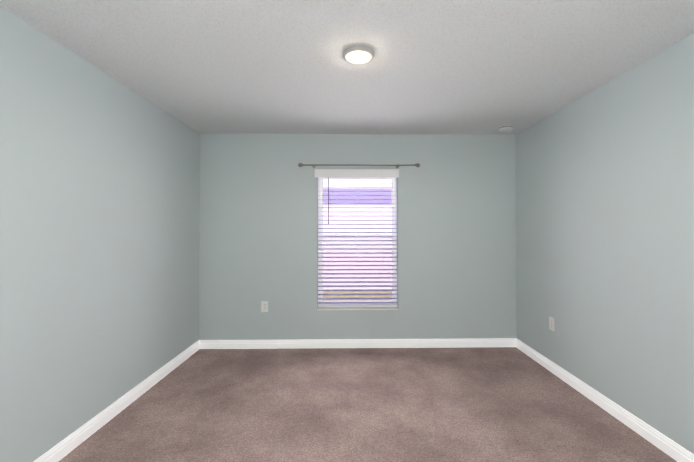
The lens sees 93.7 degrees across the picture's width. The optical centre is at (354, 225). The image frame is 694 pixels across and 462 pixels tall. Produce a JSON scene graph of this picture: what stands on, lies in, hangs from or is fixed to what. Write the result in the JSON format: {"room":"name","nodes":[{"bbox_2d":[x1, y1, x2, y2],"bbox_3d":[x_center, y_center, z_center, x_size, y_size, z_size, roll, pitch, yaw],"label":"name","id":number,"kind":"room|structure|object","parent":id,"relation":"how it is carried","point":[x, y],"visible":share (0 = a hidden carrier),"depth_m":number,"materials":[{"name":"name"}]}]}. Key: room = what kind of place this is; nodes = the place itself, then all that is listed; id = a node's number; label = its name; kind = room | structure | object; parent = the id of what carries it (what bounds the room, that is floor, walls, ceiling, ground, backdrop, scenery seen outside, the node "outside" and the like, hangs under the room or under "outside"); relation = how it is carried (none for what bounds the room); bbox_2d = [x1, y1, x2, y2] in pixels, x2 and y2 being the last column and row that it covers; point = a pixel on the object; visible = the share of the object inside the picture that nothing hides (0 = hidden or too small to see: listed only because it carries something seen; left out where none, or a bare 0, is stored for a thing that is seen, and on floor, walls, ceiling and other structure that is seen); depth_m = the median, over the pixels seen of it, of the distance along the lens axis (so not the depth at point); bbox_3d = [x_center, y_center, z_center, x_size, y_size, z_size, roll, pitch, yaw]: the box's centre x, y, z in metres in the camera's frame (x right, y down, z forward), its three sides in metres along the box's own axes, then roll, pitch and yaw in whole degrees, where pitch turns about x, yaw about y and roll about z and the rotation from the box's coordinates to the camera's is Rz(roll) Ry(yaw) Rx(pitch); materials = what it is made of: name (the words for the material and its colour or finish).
{"room":"empty bedroom","nodes":[
{"label":"empty bedroom","id":0,"kind":"room"},
{"bbox_2d":[0,6,199,461],"bbox_3d":[-1.829,0.196,1.490,0.200,2.540,4.800,0,-1,-1],"label":"wall","id":1,"kind":"structure","parent":0,"point":[99,228],"depth_m":2.07,"materials":[{"name":"grey paint"}]},
{"bbox_2d":[34,340,201,461],"bbox_3d":[-1.721,1.318,1.478,0.015,0.095,4.400,0,-1,-1],"label":"baseboard","id":2,"kind":"structure","parent":1,"relation":"attached to","point":[59,451],"depth_m":2.30,"materials":[{"name":"white wood"}]},
{"bbox_2d":[0,0,693,134],"bbox_3d":[0.081,-1.124,1.536,4.020,0.100,4.800,0,-1,-1],"label":"ceiling","id":3,"kind":"structure","parent":0,"point":[469,67],"depth_m":2.03,"materials":[{"name":"paint"}]},
{"bbox_2d":[343,45,374,64],"bbox_3d":[0.024,-1.053,2.024,0.198,0.030,0.198,0,-1,-1],"label":"ceiling light","id":4,"kind":"object","parent":3,"relation":"in","point":[358,54],"visible":1,"depth_m":1.99,"materials":[{"name":"grey glass"}]},
{"bbox_2d":[499,125,512,131],"bbox_3d":[1.611,-1.028,3.468,0.140,0.046,0.140,0,-1,-1],"label":"smoke detector","id":5,"kind":"object","parent":3,"relation":"attached to","point":[505,128],"visible":1,"depth_m":3.43,"materials":[{"name":"white plastic"}]},
{"bbox_2d":[199,133,516,339],"bbox_3d":[0.045,0.223,3.819,3.620,2.540,0.200,0,-1,-1],"label":"wall","id":6,"kind":"structure","parent":0,"point":[455,235],"depth_m":3.72,"materials":[{"name":"grey paint"}]},
{"bbox_2d":[261,301,267,311],"bbox_3d":[-1.024,0.923,3.690,0.079,0.124,0.008,0,-1,-1],"label":"electrical outlet","id":7,"kind":"object","parent":6,"relation":"attached to","point":[264,306],"visible":1,"depth_m":3.69,"materials":[{"name":"white plastic"}]},
{"bbox_2d":[318,177,396,301],"bbox_3d":[0.031,0.172,3.879,0.923,1.555,0.072,0,-1,-1],"label":"window","id":8,"kind":"structure","parent":6,"relation":"in","point":[361,238],"depth_m":3.87,"materials":[{"name":"white plastic"}]},
{"bbox_2d":[315,169,398,306],"bbox_3d":[0.023,0.149,3.734,0.959,1.574,0.103,0,-1,-1],"label":"window blinds","id":9,"kind":"object","parent":8,"relation":"attached to","point":[358,173],"visible":1,"depth_m":3.74,"materials":[{"name":"white plastic"}]},
{"bbox_2d":[317,307,397,309],"bbox_3d":[0.033,0.958,3.766,0.921,0.020,0.139,0,-1,-1],"label":"window sill","id":10,"kind":"structure","parent":6,"relation":"attached to","point":[357,308],"depth_m":3.71,"materials":[{"name":"white wood"}]},
{"bbox_2d":[202,338,513,348],"bbox_3d":[0.052,1.345,3.699,3.570,0.095,0.015,0,-1,-1],"label":"baseboard","id":11,"kind":"structure","parent":6,"relation":"attached to","point":[496,342],"depth_m":3.69,"materials":[{"name":"white wood"}]},
{"bbox_2d":[298,163,420,167],"bbox_3d":[0.050,-0.672,3.675,1.374,0.054,0.108,0,-1,-1],"label":"curtain rod","id":12,"kind":"object","parent":6,"relation":"attached to","point":[315,165],"visible":1,"depth_m":3.64,"materials":[{"name":"silver metal"}]},
{"bbox_2d":[58,347,676,461],"bbox_3d":[0.081,1.416,1.505,3.620,0.100,4.400,0,-1,-1],"label":"floor","id":13,"kind":"structure","parent":0,"point":[487,404],"depth_m":2.37,"materials":[{"name":"carpet"}]},
{"bbox_2d":[515,33,693,453],"bbox_3d":[1.991,0.196,1.549,0.200,2.540,4.800,0,-1,-1],"label":"wall","id":14,"kind":"structure","parent":0,"point":[605,225],"depth_m":2.30,"materials":[{"name":"grey paint"}]},
{"bbox_2d":[549,316,554,331],"bbox_3d":[1.863,0.932,3.078,0.008,0.124,0.079,0,-1,-1],"label":"electrical outlet","id":15,"kind":"object","parent":14,"relation":"attached to","point":[552,323],"visible":1,"depth_m":3.07,"materials":[{"name":"white plastic"}]},
{"bbox_2d":[514,338,693,461],"bbox_3d":[1.883,1.319,1.534,0.015,0.095,4.400,0,-1,-1],"label":"baseboard","id":16,"kind":"structure","parent":14,"relation":"attached to","point":[668,446],"depth_m":2.32,"materials":[{"name":"white wood"}]},
{"label":"outside","id":17,"kind":"structure","parent":0,"visible":0},
{"bbox_2d":[323,291,391,300],"bbox_3d":[0.208,1.464,5.587,20.000,0.100,3.340,0,-1,-1],"label":"lawn","id":18,"kind":"structure","parent":17,"point":[353,296],"depth_m":6.62,"materials":[{"name":"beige plant"}]},
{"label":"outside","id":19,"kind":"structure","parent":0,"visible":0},
{"bbox_2d":[323,179,391,289],"bbox_3d":[0.180,0.111,7.373,20.000,2.850,0.200,0,-1,-1],"label":"neighbouring house","id":20,"kind":"structure","parent":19,"point":[377,216],"depth_m":7.27,"materials":[{"name":"paint"}]}
]}

